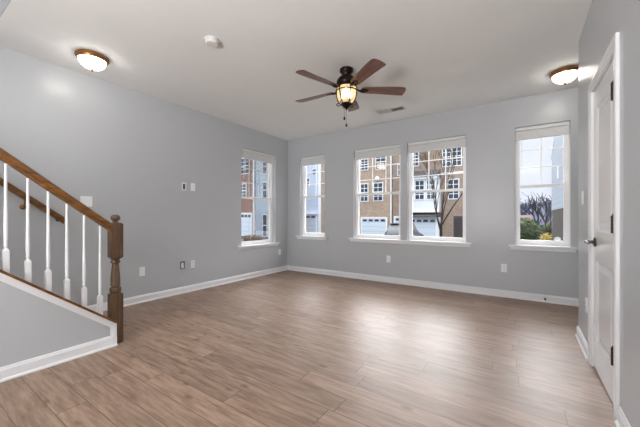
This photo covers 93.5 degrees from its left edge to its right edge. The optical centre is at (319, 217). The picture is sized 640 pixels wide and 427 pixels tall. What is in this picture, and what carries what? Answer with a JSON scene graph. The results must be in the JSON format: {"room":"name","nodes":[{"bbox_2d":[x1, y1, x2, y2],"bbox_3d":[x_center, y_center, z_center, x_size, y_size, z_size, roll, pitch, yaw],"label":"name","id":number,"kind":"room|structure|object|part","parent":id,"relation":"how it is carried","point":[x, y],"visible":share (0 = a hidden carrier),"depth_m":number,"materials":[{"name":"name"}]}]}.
{"room":"living room","nodes":[
{"label":"living room","id":0,"kind":"room"},
{"bbox_2d":[0,0,10,16],"bbox_3d":[-2.666,-1.704,2.493,1.095,0.130,0.006,0,0,34],"label":"wall","id":1,"kind":"structure","parent":0,"point":[3,3],"depth_m":2.38,"materials":[{"name":"grey paint"}]},
{"bbox_2d":[0,281,109,366],"bbox_3d":[-3.281,-0.247,0.492,0.110,2.724,5.165,0,0,34],"label":"wall","id":2,"kind":"structure","parent":0,"point":[31,326],"depth_m":2.19,"materials":[{"name":"grey paint"}]},
{"bbox_2d":[0,273,116,344],"bbox_3d":[-2.678,-0.252,1.279,0.017,2.734,3.240,0,0,34],"label":"trim","id":3,"kind":"structure","parent":2,"relation":"attached to","point":[4,278],"depth_m":2.31,"materials":[{"name":"white paint"}]},
{"bbox_2d":[0,336,117,382],"bbox_3d":[-3.217,1.067,0.468,0.024,0.096,5.195,0,0,34],"label":"baseboard","id":4,"kind":"structure","parent":2,"relation":"attached to","point":[28,366],"depth_m":2.27,"materials":[{"name":"white paint"}]},
{"bbox_2d":[0,269,117,323],"bbox_3d":[-2.320,0.212,1.913,0.142,1.429,1.796,0,0,34],"label":"trim","id":5,"kind":"structure","parent":2,"relation":"attached to","point":[1,271],"depth_m":2.27,"materials":[{"name":"brown wood"}]},
{"bbox_2d":[2,163,9,272],"bbox_3d":[-2.200,0.008,2.106,0.033,0.770,0.033,0,0,34],"label":"baluster","id":6,"kind":"object","parent":5,"relation":"on","point":[5,252],"visible":1,"depth_m":2.10,"materials":[{"name":"white paint"}]},
{"bbox_2d":[24,178,31,282],"bbox_3d":[-2.137,0.098,2.200,0.033,0.770,0.033,0,0,34],"label":"baluster","id":7,"kind":"object","parent":5,"relation":"on","point":[27,263],"visible":0.99,"depth_m":2.19,"materials":[{"name":"white paint"}]},
{"bbox_2d":[45,191,51,291],"bbox_3d":[-2.074,0.187,2.295,0.033,0.770,0.033,0,0,34],"label":"baluster","id":8,"kind":"object","parent":5,"relation":"on","point":[48,273],"visible":0.99,"depth_m":2.29,"materials":[{"name":"white paint"}]},
{"bbox_2d":[63,204,69,299],"bbox_3d":[-2.010,0.276,2.389,0.033,0.770,0.033,0,0,34],"label":"baluster","id":9,"kind":"object","parent":5,"relation":"on","point":[66,282],"visible":1,"depth_m":2.38,"materials":[{"name":"white paint"}]},
{"bbox_2d":[81,215,86,307],"bbox_3d":[-1.947,0.365,2.483,0.033,0.770,0.033,0,0,34],"label":"baluster","id":10,"kind":"object","parent":5,"relation":"on","point":[83,289],"visible":0.98,"depth_m":2.48,"materials":[{"name":"white paint"}]},
{"bbox_2d":[97,225,102,314],"bbox_3d":[-1.884,0.454,2.578,0.033,0.770,0.033,0,0,34],"label":"baluster","id":11,"kind":"object","parent":5,"relation":"on","point":[99,297],"visible":0.99,"depth_m":2.57,"materials":[{"name":"white paint"}]},
{"bbox_2d":[0,46,286,305],"bbox_3d":[-3.212,-1.535,2.841,0.200,5.300,9.145,0,0,34],"label":"wall","id":12,"kind":"structure","parent":0,"point":[131,151],"depth_m":3.79,"materials":[{"name":"grey paint"}]},
{"bbox_2d":[0,177,64,223],"bbox_3d":[-3.198,-0.579,2.594,0.098,1.293,1.550,0,0,34],"label":"wall handrail","id":13,"kind":"object","parent":12,"relation":"attached to","point":[11,188],"visible":1,"depth_m":3.00,"materials":[{"name":"brown wood"}]},
{"bbox_2d":[80,196,91,206],"bbox_3d":[-2.678,-0.185,3.450,0.010,0.118,0.116,0,0,34],"label":"light switch","id":14,"kind":"object","parent":12,"relation":"attached to","point":[86,200],"visible":0.79,"depth_m":3.45,"materials":[{"name":"white plastic"}]},
{"bbox_2d":[139,267,144,275],"bbox_3d":[-2.339,0.710,3.957,0.009,0.115,0.070,0,0,34],"label":"wall outlet","id":15,"kind":"object","parent":12,"relation":"attached to","point":[141,269],"visible":1,"depth_m":3.95,"materials":[{"name":"white plastic"}]},
{"bbox_2d":[180,261,184,268],"bbox_3d":[-2.024,0.703,4.431,0.004,0.112,0.068,0,0,34],"label":"electrical outlet","id":16,"kind":"object","parent":12,"relation":"attached to","point":[182,264],"visible":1,"depth_m":4.43,"materials":[{"name":"grey plastic"}]},
{"bbox_2d":[87,265,287,311],"bbox_3d":[-1.750,1.067,4.823,0.024,0.096,3.825,0,0,34],"label":"baseboard","id":17,"kind":"structure","parent":12,"relation":"attached to","point":[180,290],"depth_m":4.50,"materials":[{"name":"white paint"}]},
{"bbox_2d":[190,260,194,267],"bbox_3d":[-1.932,0.706,4.564,0.009,0.115,0.070,0,0,34],"label":"wall outlet","id":18,"kind":"object","parent":12,"relation":"attached to","point":[192,262],"visible":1,"depth_m":4.56,"materials":[{"name":"white plastic"}]},
{"bbox_2d":[191,183,194,190],"bbox_3d":[-1.929,-0.462,4.569,0.009,0.115,0.070,0,0,34],"label":"wall outlet","id":19,"kind":"object","parent":12,"relation":"attached to","point":[192,184],"visible":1,"depth_m":4.57,"materials":[{"name":"white plastic"}]},
{"bbox_2d":[241,159,272,245],"bbox_3d":[-1.255,-0.369,5.806,0.091,1.768,0.900,0,0,34],"label":"window","id":20,"kind":"structure","parent":12,"relation":"in","point":[260,173],"depth_m":5.95,"materials":[{"name":"white plastic"}]},
{"bbox_2d":[241,167,250,196],"bbox_3d":[-1.271,-0.788,5.817,0.005,0.802,0.784,0,0,34],"label":"grille","id":21,"kind":"object","parent":20,"relation":"attached to","point":[249,168],"depth_m":5.71,"materials":[{"name":"white plastic"}]},
{"bbox_3d":[-1.268,-0.788,5.815,0.030,0.874,0.844,0,0,34],"label":"sash","id":22,"kind":"part","parent":20,"relation":"part of","materials":[{"name":"white plastic"}]},
{"bbox_3d":[-1.239,0.050,5.796,0.030,0.874,0.844,0,0,34],"label":"sash","id":23,"kind":"part","parent":20,"relation":"part of","materials":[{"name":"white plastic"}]},
{"bbox_2d":[241,148,273,163],"bbox_3d":[-1.193,-0.980,5.765,0.060,0.543,0.888,0,0,34],"label":"window blind","id":24,"kind":"object","parent":20,"relation":"attached to","point":[245,153],"visible":0.8,"depth_m":5.73,"materials":[{"name":"white fabric"}]},
{"bbox_3d":[-1.197,-1.097,5.768,0.050,0.017,0.880,0,0,34],"label":"rail","id":25,"kind":"part","parent":24,"relation":"part of","materials":[{"name":"white"}]},
{"bbox_3d":[-1.267,-0.788,5.814,0.004,0.802,0.784,0,0,34],"label":"pane","id":26,"kind":"part","parent":20,"relation":"part of","materials":[{"name":"clear glass"}]},
{"bbox_3d":[-1.238,0.047,5.795,0.004,0.796,0.784,0,0,34],"label":"pane","id":27,"kind":"part","parent":20,"relation":"part of","materials":[{"name":"clear glass"}]},
{"bbox_2d":[238,242,279,249],"bbox_3d":[-1.133,0.544,5.724,0.045,0.066,1.050,0,0,34],"label":"trim","id":28,"kind":"structure","parent":12,"relation":"attached to","point":[277,243],"depth_m":5.67,"materials":[{"name":"white paint"}]},
{"bbox_2d":[0,0,591,140],"bbox_3d":[-0.657,-1.699,1.130,6.350,0.120,9.145,0,0,34],"label":"ceiling","id":29,"kind":"structure","parent":0,"point":[447,55],"depth_m":2.92,"materials":[{"name":"white paint"}]},
{"bbox_2d":[74,49,109,71],"bbox_3d":[-2.317,-1.562,3.063,0.288,0.153,0.288,0,0,34],"label":"ceiling light","id":30,"kind":"object","parent":29,"relation":"attached to","point":[92,60],"visible":1,"depth_m":2.99,"materials":[{"name":"white glass"}]},
{"bbox_2d":[204,36,219,46],"bbox_3d":[-0.997,-1.617,2.778,0.140,0.045,0.140,0,0,34],"label":"smoke detector","id":31,"kind":"object","parent":29,"relation":"attached to","point":[212,41],"visible":1,"depth_m":2.75,"materials":[{"name":"white plastic"}]},
{"bbox_2d":[295,59,405,126],"bbox_3d":[0.254,-1.319,3.340,1.239,0.640,1.275,0,0,34],"label":"ceiling fan","id":32,"kind":"object","parent":29,"relation":"hanging from","point":[346,82],"visible":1,"depth_m":3.26,"materials":[{"name":"brown wood"}]},
{"bbox_3d":[-0.059,-1.411,3.539,0.497,0.037,0.146,0,0,32],"label":"blade","id":33,"kind":"part","parent":32,"relation":"part of","materials":[{"name":"brown wood"}]},
{"bbox_3d":[-0.024,-1.411,3.055,0.497,0.037,0.146,0,0,-40],"label":"blade","id":34,"kind":"part","parent":32,"relation":"part of","materials":[{"name":"brown wood"}]},
{"bbox_3d":[0.391,-1.411,3.723,0.146,0.037,0.497,0,0,14],"label":"blade","id":35,"kind":"part","parent":32,"relation":"part of","materials":[{"name":"brown wood"}]},
{"bbox_3d":[0.449,-1.411,2.938,0.146,0.037,0.497,0,0,-22],"label":"blade","id":36,"kind":"part","parent":32,"relation":"part of","materials":[{"name":"brown wood"}]},
{"bbox_3d":[0.705,-1.411,3.352,0.497,0.037,0.146,0,0,-4],"label":"blade","id":37,"kind":"part","parent":32,"relation":"part of","materials":[{"name":"brown wood"}]},
{"bbox_2d":[375,105,405,114],"bbox_3d":[1.079,-1.633,4.592,0.430,0.012,0.170,0,0,34],"label":"ceiling vent","id":38,"kind":"object","parent":29,"relation":"in","point":[399,108],"visible":1,"depth_m":4.59,"materials":[{"name":"white metal"}]},
{"bbox_2d":[549,65,577,84],"bbox_3d":[2.747,-1.562,3.372,0.288,0.153,0.288,0,0,34],"label":"ceiling light","id":39,"kind":"object","parent":29,"relation":"attached to","point":[563,75],"visible":0.94,"depth_m":3.31,"materials":[{"name":"white glass"}]},
{"bbox_2d":[0,270,615,426],"bbox_3d":[-0.657,1.175,1.130,6.350,0.120,9.145,0,0,34],"label":"floor","id":40,"kind":"structure","parent":0,"point":[287,348],"depth_m":2.27,"materials":[{"name":"laminate"}]},
{"bbox_2d":[107,215,122,343],"bbox_3d":[-1.819,0.544,2.675,0.092,1.141,0.092,0,0,34],"label":"newel post","id":41,"kind":"object","parent":40,"relation":"on","point":[115,236],"visible":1,"depth_m":2.65,"materials":[{"name":"brown wood"}]},
{"bbox_2d":[0,147,110,230],"bbox_3d":[-2.321,-0.594,1.926,0.058,1.432,1.716,0,0,34],"label":"stair rail","id":42,"kind":"object","parent":41,"relation":"attached to","point":[7,158],"visible":1,"depth_m":2.30,"materials":[{"name":"brown wood"}]},
{"bbox_2d":[287,87,577,298],"bbox_3d":[1.915,-0.262,4.790,6.150,2.754,0.200,0,0,34],"label":"wall","id":43,"kind":"structure","parent":0,"point":[489,129],"depth_m":4.53,"materials":[{"name":"grey paint"}]},
{"bbox_2d":[296,236,327,239],"bbox_3d":[-0.176,0.409,6.043,0.770,0.066,0.045,0,0,34],"label":"trim","id":44,"kind":"structure","parent":43,"relation":"attached to","point":[298,237],"depth_m":6.01,"materials":[{"name":"white paint"}]},
{"bbox_2d":[302,166,324,235],"bbox_3d":[-0.094,-0.428,6.165,0.610,1.617,0.091,0,0,34],"label":"window","id":45,"kind":"structure","parent":43,"relation":"in","point":[304,186],"depth_m":6.29,"materials":[{"name":"white plastic"}]},
{"bbox_3d":[-0.085,-0.810,6.178,0.554,0.798,0.030,0,0,34],"label":"sash","id":46,"kind":"part","parent":45,"relation":"part of","materials":[{"name":"white plastic"}]},
{"bbox_2d":[301,155,324,183],"bbox_3d":[-0.135,-0.964,6.103,0.598,0.543,0.060,0,0,34],"label":"window blind","id":47,"kind":"object","parent":45,"relation":"attached to","point":[314,160],"visible":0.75,"depth_m":6.09,"materials":[{"name":"white fabric"}]},
{"bbox_3d":[-0.133,-1.081,6.108,0.590,0.017,0.050,0,0,34],"label":"rail","id":48,"kind":"part","parent":47,"relation":"part of","materials":[{"name":"white plastic"}]},
{"bbox_3d":[-0.104,-0.047,6.150,0.554,0.798,0.030,0,0,34],"label":"sash","id":49,"kind":"part","parent":45,"relation":"part of","materials":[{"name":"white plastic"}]},
{"bbox_2d":[306,171,324,184],"bbox_3d":[-0.083,-0.810,6.182,0.494,0.726,0.005,0,0,34],"label":"grille","id":50,"kind":"object","parent":45,"relation":"attached to","point":[306,171],"depth_m":6.23,"materials":[{"name":"white plastic"}]},
{"bbox_2d":[355,144,399,159],"bbox_3d":[1.011,-0.964,5.335,0.869,0.543,0.060,0,0,34],"label":"window blind","id":51,"kind":"object","parent":43,"relation":"attached to","point":[394,149],"visible":0.8,"depth_m":5.30,"materials":[{"name":"white fabric"}]},
{"bbox_3d":[1.014,-1.081,5.340,0.861,0.017,0.050,0,0,34],"label":"rail","id":52,"kind":"part","parent":51,"relation":"part of","materials":[{"name":"white fabric"}]},
{"bbox_2d":[356,156,399,238],"bbox_3d":[1.052,-0.428,5.397,0.881,1.617,0.091,0,0,34],"label":"window","id":53,"kind":"structure","parent":43,"relation":"in","point":[358,167],"depth_m":5.48,"materials":[{"name":"white plastic"}]},
{"bbox_3d":[1.061,-0.810,5.410,0.825,0.798,0.030,0,0,34],"label":"sash","id":54,"kind":"part","parent":53,"relation":"part of","materials":[{"name":"clear glass"}]},
{"bbox_3d":[1.042,-0.047,5.382,0.825,0.798,0.030,0,0,34],"label":"sash","id":55,"kind":"part","parent":53,"relation":"part of","materials":[{"name":"white plastic"}]},
{"bbox_2d":[360,156,399,192],"bbox_3d":[1.063,-0.810,5.414,0.765,0.726,0.005,0,0,34],"label":"grille","id":56,"kind":"object","parent":53,"relation":"attached to","point":[372,166],"depth_m":5.40,"materials":[{"name":"white plastic"}]},
{"bbox_2d":[349,238,471,246],"bbox_3d":[1.386,0.409,4.997,2.041,0.066,0.045,0,0,34],"label":"trim","id":57,"kind":"structure","parent":43,"relation":"attached to","point":[434,243],"depth_m":4.90,"materials":[{"name":"white paint"}]},
{"bbox_2d":[287,265,577,306],"bbox_3d":[1.853,1.067,4.696,6.150,0.096,0.024,0,0,34],"label":"baseboard","id":58,"kind":"structure","parent":43,"relation":"attached to","point":[444,286],"depth_m":4.59,"materials":[{"name":"white paint"}]},
{"bbox_2d":[409,147,465,241],"bbox_3d":[1.880,-0.428,4.843,0.888,1.617,0.091,0,0,34],"label":"window","id":59,"kind":"structure","parent":43,"relation":"in","point":[411,237],"depth_m":4.84,"materials":[{"name":"white plastic"}]},
{"bbox_2d":[408,135,465,152],"bbox_3d":[1.838,-0.964,4.781,0.876,0.543,0.060,0,0,34],"label":"window blind","id":60,"kind":"object","parent":59,"relation":"attached to","point":[459,141],"visible":0.86,"depth_m":4.75,"materials":[{"name":"white fabric"}]},
{"bbox_3d":[1.841,-1.081,4.785,0.868,0.017,0.050,0,0,34],"label":"rail","id":61,"kind":"part","parent":60,"relation":"part of","materials":[{"name":"white fabric"}]},
{"bbox_3d":[1.870,-0.047,4.827,0.832,0.798,0.030,0,0,34],"label":"sash","id":62,"kind":"part","parent":59,"relation":"part of","materials":[{"name":"white plastic"}]},
{"bbox_3d":[1.889,-0.810,4.856,0.832,0.798,0.030,0,0,34],"label":"sash","id":63,"kind":"part","parent":59,"relation":"part of","materials":[{"name":"white plastic"}]},
{"bbox_2d":[413,149,462,189],"bbox_3d":[1.891,-0.810,4.859,0.772,0.726,0.005,0,0,34],"label":"grille","id":64,"kind":"object","parent":59,"relation":"attached to","point":[428,160],"depth_m":4.85,"materials":[{"name":"white plastic"}]},
{"bbox_2d":[501,264,506,271],"bbox_3d":[2.579,0.709,4.219,0.070,0.115,0.009,0,0,34],"label":"wall outlet","id":65,"kind":"object","parent":43,"relation":"attached to","point":[503,266],"visible":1,"depth_m":4.22,"materials":[{"name":"white plastic"}]},
{"bbox_2d":[515,244,568,246],"bbox_3d":[2.959,0.379,4.021,0.590,0.005,0.085,0,0,34],"label":"trim","id":66,"kind":"structure","parent":43,"relation":"attached to","point":[515,244],"depth_m":4.04,"materials":[{"name":"white paint"}]},
{"bbox_2d":[515,124,569,246],"bbox_3d":[3.005,-0.428,4.089,0.590,1.617,0.091,0,0,34],"label":"window","id":67,"kind":"structure","parent":43,"relation":"in","point":[566,138],"depth_m":4.02,"materials":[{"name":"white plastic"}]},
{"bbox_2d":[520,138,562,183],"bbox_3d":[3.016,-0.810,4.106,0.474,0.726,0.005,0,0,34],"label":"grille","id":68,"kind":"object","parent":67,"relation":"attached to","point":[541,148],"depth_m":4.10,"materials":[{"name":"white plastic"}]},
{"bbox_3d":[3.013,-0.810,4.102,0.534,0.798,0.030,0,0,34],"label":"sash","id":69,"kind":"part","parent":67,"relation":"part of","materials":[{"name":"glass"}]},
{"bbox_3d":[2.994,-0.047,4.074,0.534,0.798,0.030,0,0,34],"label":"sash","id":70,"kind":"part","parent":67,"relation":"part of","materials":[{"name":"white plastic"}]},
{"bbox_2d":[516,121,569,140],"bbox_3d":[2.963,-0.964,4.027,0.578,0.543,0.060,0,0,34],"label":"window blind","id":71,"kind":"object","parent":67,"relation":"attached to","point":[560,128],"visible":1,"depth_m":4.00,"materials":[{"name":"white fabric"}]},
{"bbox_3d":[2.966,-1.081,4.031,0.570,0.017,0.050,0,0,34],"label":"rail","id":72,"kind":"part","parent":71,"relation":"part of","materials":[{"name":"white"}]},
{"bbox_2d":[509,245,577,252],"bbox_3d":[2.923,0.409,3.967,0.734,0.066,0.045,0,0,34],"label":"trim","id":73,"kind":"structure","parent":43,"relation":"attached to","point":[514,247],"depth_m":3.95,"materials":[{"name":"white paint"}]},
{"bbox_2d":[578,0,639,426],"bbox_3d":[0.329,0.238,-0.407,0.115,3.754,7.690,0,0,34],"label":"wall","id":74,"kind":"structure","parent":0,"point":[605,18],"depth_m":1.56,"materials":[{"name":"grey paint"}]},
{"bbox_2d":[581,191,583,204],"bbox_3d":[2.275,-0.170,2.610,0.010,0.115,0.070,0,0,34],"label":"light switch","id":75,"kind":"object","parent":74,"relation":"attached to","point":[582,194],"visible":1,"depth_m":2.60,"materials":[{"name":"white plastic"}]},
{"bbox_2d":[585,297,587,312],"bbox_3d":[2.173,0.715,2.456,0.009,0.115,0.070,0,0,34],"label":"wall outlet","id":76,"kind":"object","parent":74,"relation":"attached to","point":[586,299],"visible":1,"depth_m":2.44,"materials":[{"name":"white plastic"}]},
{"bbox_2d":[584,61,612,402],"bbox_3d":[1.846,0.086,1.978,0.101,2.034,0.673,0,0,34],"label":"door","id":77,"kind":"structure","parent":74,"relation":"in","point":[602,241],"depth_m":1.97,"materials":[{"name":"white paint"}]},
{"bbox_3d":[1.961,0.180,2.180,0.066,0.066,0.144,0,0,34],"label":"handle","id":78,"kind":"part","parent":77,"relation":"part of","materials":[{"name":"silver metal"}]},
{"bbox_2d":[575,326,630,426],"bbox_3d":[0.925,1.067,-0.792,1.582,0.096,7.714,0,0,34],"label":"baseboard","id":79,"kind":"structure","parent":74,"relation":"attached to","point":[621,421],"depth_m":2.36,"materials":[{"name":"white paint"}]},
{"bbox_2d":[588,32,619,419],"bbox_3d":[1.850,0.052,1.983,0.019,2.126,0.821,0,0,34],"label":"trim","id":80,"kind":"structure","parent":74,"relation":"attached to","point":[613,50],"depth_m":1.66,"materials":[{"name":"white paint"}]},
{"label":"outside","id":81,"kind":"structure","parent":0,"visible":0},
{"bbox_3d":[23.680,2.265,44.320,130.000,0.200,140.000,0,0,34],"label":"ground","id":82,"kind":"structure","parent":81,"visible":0},
{"bbox_2d":[241,158,252,235],"bbox_3d":[-9.672,-4.960,38.381,9.200,14.250,5.800,0,0,34],"label":"townhouse","id":83,"kind":"structure","parent":82,"relation":"on","point":[246,204],"depth_m":34.52,"materials":[{"name":"red brick"}]},
{"bbox_3d":[-8.902,-3.085,34.768,0.900,1.500,0.025,0,0,34],"label":"pane","id":84,"kind":"part","parent":83,"relation":"part of","materials":[{"name":"blue"}]},
{"bbox_3d":[-8.591,-5.935,34.560,1.250,1.700,0.025,0,0,34],"label":"pane","id":85,"kind":"part","parent":83,"relation":"part of","materials":[{"name":"blue"}]},
{"bbox_3d":[-8.722,0.890,34.723,2.250,2.550,0.060,0,0,34],"label":"garage door","id":86,"kind":"part","parent":83,"relation":"part of","materials":[{"name":"white metal"}]},
{"bbox_3d":[-8.739,0.810,34.698,2.570,2.710,0.120,0,0,34],"label":"garage frame","id":87,"kind":"part","parent":83,"relation":"part of","materials":[{"name":"white metal"}]},
{"bbox_2d":[242,235,251,240],"bbox_3d":[-6.192,1.898,27.723,2.260,0.685,1.786,0,0,34],"label":"shrub","id":88,"kind":"object","parent":82,"relation":"on","point":[246,238],"visible":0.44,"depth_m":27.17,"materials":[{"name":"brown plant"}]},
{"bbox_2d":[306,164,320,232],"bbox_3d":[-0.606,-4.960,45.487,7.750,14.250,9.900,0,0,34],"label":"townhouse","id":89,"kind":"structure","parent":82,"relation":"on","point":[313,205],"depth_m":40.22,"materials":[{"name":"blue"}]},
{"bbox_3d":[-1.968,0.940,41.030,3.450,2.450,0.060,0,0,34],"label":"garage door","id":90,"kind":"part","parent":89,"relation":"part of","materials":[{"name":"white metal"}]},
{"bbox_2d":[321,156,391,234],"bbox_3d":[6.691,-5.060,40.658,9.750,14.450,9.800,0,0,34],"label":"townhouse","id":91,"kind":"structure","parent":82,"relation":"on","point":[375,211],"depth_m":35.42,"materials":[{"name":"beige brick"}]},
{"bbox_3d":[5.308,-2.985,36.080,0.850,2.000,0.025,0,0,34],"label":"pane","id":92,"kind":"part","parent":91,"relation":"part of","materials":[{"name":"blue"}]},
{"bbox_3d":[5.329,-6.335,36.066,0.800,1.200,0.025,0,0,34],"label":"pane","id":93,"kind":"part","parent":91,"relation":"part of","materials":[{"name":"blue"}]},
{"bbox_3d":[6.340,1.150,35.464,3.050,2.030,0.060,0,0,34],"label":"garage door","id":94,"kind":"part","parent":91,"relation":"part of","materials":[{"name":"white metal"}]},
{"bbox_3d":[6.323,1.070,35.439,3.370,2.190,0.120,0,0,34],"label":"garage frame","id":95,"kind":"part","parent":91,"relation":"part of","materials":[{"name":"white"}]},
{"bbox_3d":[6.774,-2.985,35.097,1.020,2.000,0.025,0,0,34],"label":"pane","id":96,"kind":"part","parent":91,"relation":"part of","materials":[{"name":"blue"}]},
{"bbox_3d":[7.053,-6.460,34.911,1.150,1.650,0.025,0,0,34],"label":"pane","id":97,"kind":"part","parent":91,"relation":"part of","materials":[{"name":"blue"}]},
{"bbox_2d":[392,150,440,236],"bbox_3d":[12.678,-5.260,36.164,5.200,14.850,10.600,0,0,34],"label":"townhouse","id":98,"kind":"structure","parent":82,"relation":"on","point":[424,215],"depth_m":31.71,"materials":[{"name":"brown brick"}]},
{"bbox_3d":[10.334,-6.360,32.712,0.650,1.450,0.025,0,0,34],"label":"pane","id":99,"kind":"part","parent":98,"relation":"part of","materials":[{"name":"blue"}]},
{"bbox_3d":[10.470,-2.885,31.658,0.850,1.900,0.025,0,0,34],"label":"pane","id":100,"kind":"part","parent":98,"relation":"part of","materials":[{"name":"blue"}]},
{"bbox_2d":[415,181,423,198],"bbox_3d":[10.460,-2.885,31.643,0.850,1.900,0.023,0,0,34],"label":"window","id":101,"kind":"structure","parent":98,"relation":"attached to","point":[419,185],"depth_m":31.63,"materials":[{"name":"white glass"}]},
{"bbox_3d":[10.838,1.150,31.848,2.750,2.030,0.060,0,0,34],"label":"garage door","id":102,"kind":"part","parent":98,"relation":"part of","materials":[{"name":"white metal"}]},
{"bbox_3d":[10.822,1.070,31.823,3.070,2.190,0.120,0,0,34],"label":"garage frame","id":103,"kind":"part","parent":98,"relation":"part of","materials":[{"name":"white metal"}]},
{"bbox_3d":[10.809,-4.125,31.849,3.500,0.240,1.050,0,0,34],"label":"bay cornice","id":104,"kind":"part","parent":98,"relation":"part of","materials":[{"name":"white"}]},
{"bbox_3d":[11.426,-2.885,31.017,0.750,1.900,0.025,0,0,34],"label":"pane","id":105,"kind":"part","parent":98,"relation":"part of","materials":[{"name":"blue"}]},
{"bbox_2d":[417,147,462,236],"bbox_3d":[4.859,-1.104,12.234,4.794,6.538,4.201,0,0,34],"label":"bare tree","id":106,"kind":"object","parent":82,"relation":"on","point":[440,224],"visible":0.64,"depth_m":13.24,"materials":[{"name":"brown plant"}]},
{"bbox_2d":[441,147,462,237],"bbox_3d":[16.809,-5.060,33.877,4.190,14.450,9.800,0,0,34],"label":"townhouse","id":107,"kind":"structure","parent":82,"relation":"on","point":[452,226],"depth_m":30.53,"materials":[{"name":"brown brick"}]},
{"bbox_3d":[13.013,-6.210,30.917,0.700,1.850,0.025,0,0,34],"label":"pane","id":108,"kind":"part","parent":107,"relation":"part of","materials":[{"name":"blue"}]},
{"bbox_3d":[13.553,-2.885,30.555,0.900,1.900,0.025,0,0,34],"label":"pane","id":109,"kind":"part","parent":107,"relation":"part of","materials":[{"name":"blue"}]},
{"bbox_2d":[449,180,457,197],"bbox_3d":[13.543,-2.885,30.540,0.900,1.900,0.023,0,0,34],"label":"window","id":110,"kind":"structure","parent":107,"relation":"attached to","point":[452,194],"depth_m":30.53,"materials":[{"name":"white glass"}]},
{"bbox_3d":[13.823,-6.210,30.374,0.750,1.850,0.025,0,0,34],"label":"pane","id":111,"kind":"part","parent":107,"relation":"part of","materials":[{"name":"blue"}]},
{"bbox_3d":[13.940,0.890,30.323,1.300,2.550,0.140,0,0,34],"label":"door frame","id":112,"kind":"part","parent":107,"relation":"part of","materials":[{"name":"brown brick"}]},
{"bbox_3d":[13.945,1.015,30.331,0.900,2.300,0.120,0,0,34],"label":"entry door","id":113,"kind":"part","parent":107,"relation":"part of","materials":[{"name":"grey"}]},
{"bbox_2d":[520,215,532,222],"bbox_3d":[26.837,0.915,42.205,4.800,2.500,4.600,0,0,34],"label":"house","id":114,"kind":"structure","parent":82,"relation":"on","point":[522,216],"depth_m":40.58,"materials":[{"name":"paint"}]},
{"bbox_2d":[520,217,544,239],"bbox_3d":[16.751,1.109,24.911,3.009,2.348,2.136,0,0,34],"label":"hedge","id":115,"kind":"object","parent":82,"relation":"on","point":[528,231],"visible":0.43,"depth_m":24.11,"materials":[{"name":"green plant"}]},
{"bbox_2d":[520,199,551,225],"bbox_3d":[59.778,-0.931,62.262,90.000,6.191,30.000,0,0,34],"label":"hills","id":116,"kind":"structure","parent":82,"relation":"on","point":[541,223],"depth_m":63.37,"materials":[{"name":"grey"}]},
{"bbox_2d":[520,194,551,224],"bbox_3d":[31.240,-0.732,43.981,6.454,5.795,3.542,0,0,-2],"label":"tree","id":117,"kind":"object","parent":82,"relation":"on","point":[536,201],"visible":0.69,"depth_m":43.80,"materials":[{"name":"grey plant"}]},
{"bbox_2d":[521,192,551,234],"bbox_3d":[16.414,0.070,21.279,3.595,4.190,2.005,0,0,24],"label":"bare tree","id":118,"kind":"object","parent":82,"relation":"on","point":[540,215],"visible":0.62,"depth_m":21.53,"materials":[{"name":"brown plant"}]},
{"bbox_2d":[528,195,551,222],"bbox_3d":[39.509,-1.068,53.102,4.670,6.466,5.270,0,0,34],"label":"tree","id":119,"kind":"object","parent":82,"relation":"on","point":[546,220],"visible":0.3,"depth_m":52.74,"materials":[{"name":"grey plant"}]},
{"bbox_2d":[540,233,551,240],"bbox_3d":[10.623,1.441,14.049,0.888,1.510,0.853,0,0,34],"label":"bush","id":120,"kind":"object","parent":82,"relation":"on","point":[546,237],"visible":0.09,"depth_m":13.98,"materials":[{"name":"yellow plant"}]},
{"bbox_2d":[543,223,551,237],"bbox_3d":[19.955,1.379,26.098,1.663,1.788,1.723,0,0,34],"label":"evergreen shrub","id":121,"kind":"object","parent":82,"relation":"on","point":[547,224],"visible":0.16,"depth_m":25.88,"materials":[{"name":"green plant"}]},
{"bbox_2d":[551,135,562,240],"bbox_3d":[9.970,-0.970,8.035,5.580,6.270,7.850,0,0,34],"label":"house","id":122,"kind":"structure","parent":82,"relation":"on","point":[557,153],"depth_m":10.61,"materials":[{"name":"grey"}]},
{"bbox_3d":[-17.313,2.155,38.385,68.500,0.020,16.500,0,0,34],"label":"road","id":123,"kind":"object","parent":82,"relation":"on","visible":0},
{"bbox_2d":[383,223,423,235],"bbox_3d":[6.126,1.275,21.806,1.800,1.740,4.450,0,0,34],"label":"parked car","id":124,"kind":"object","parent":123,"relation":"on","point":[393,229],"visible":0.13,"depth_m":20.72,"materials":[{"name":"black paint"}]}
]}

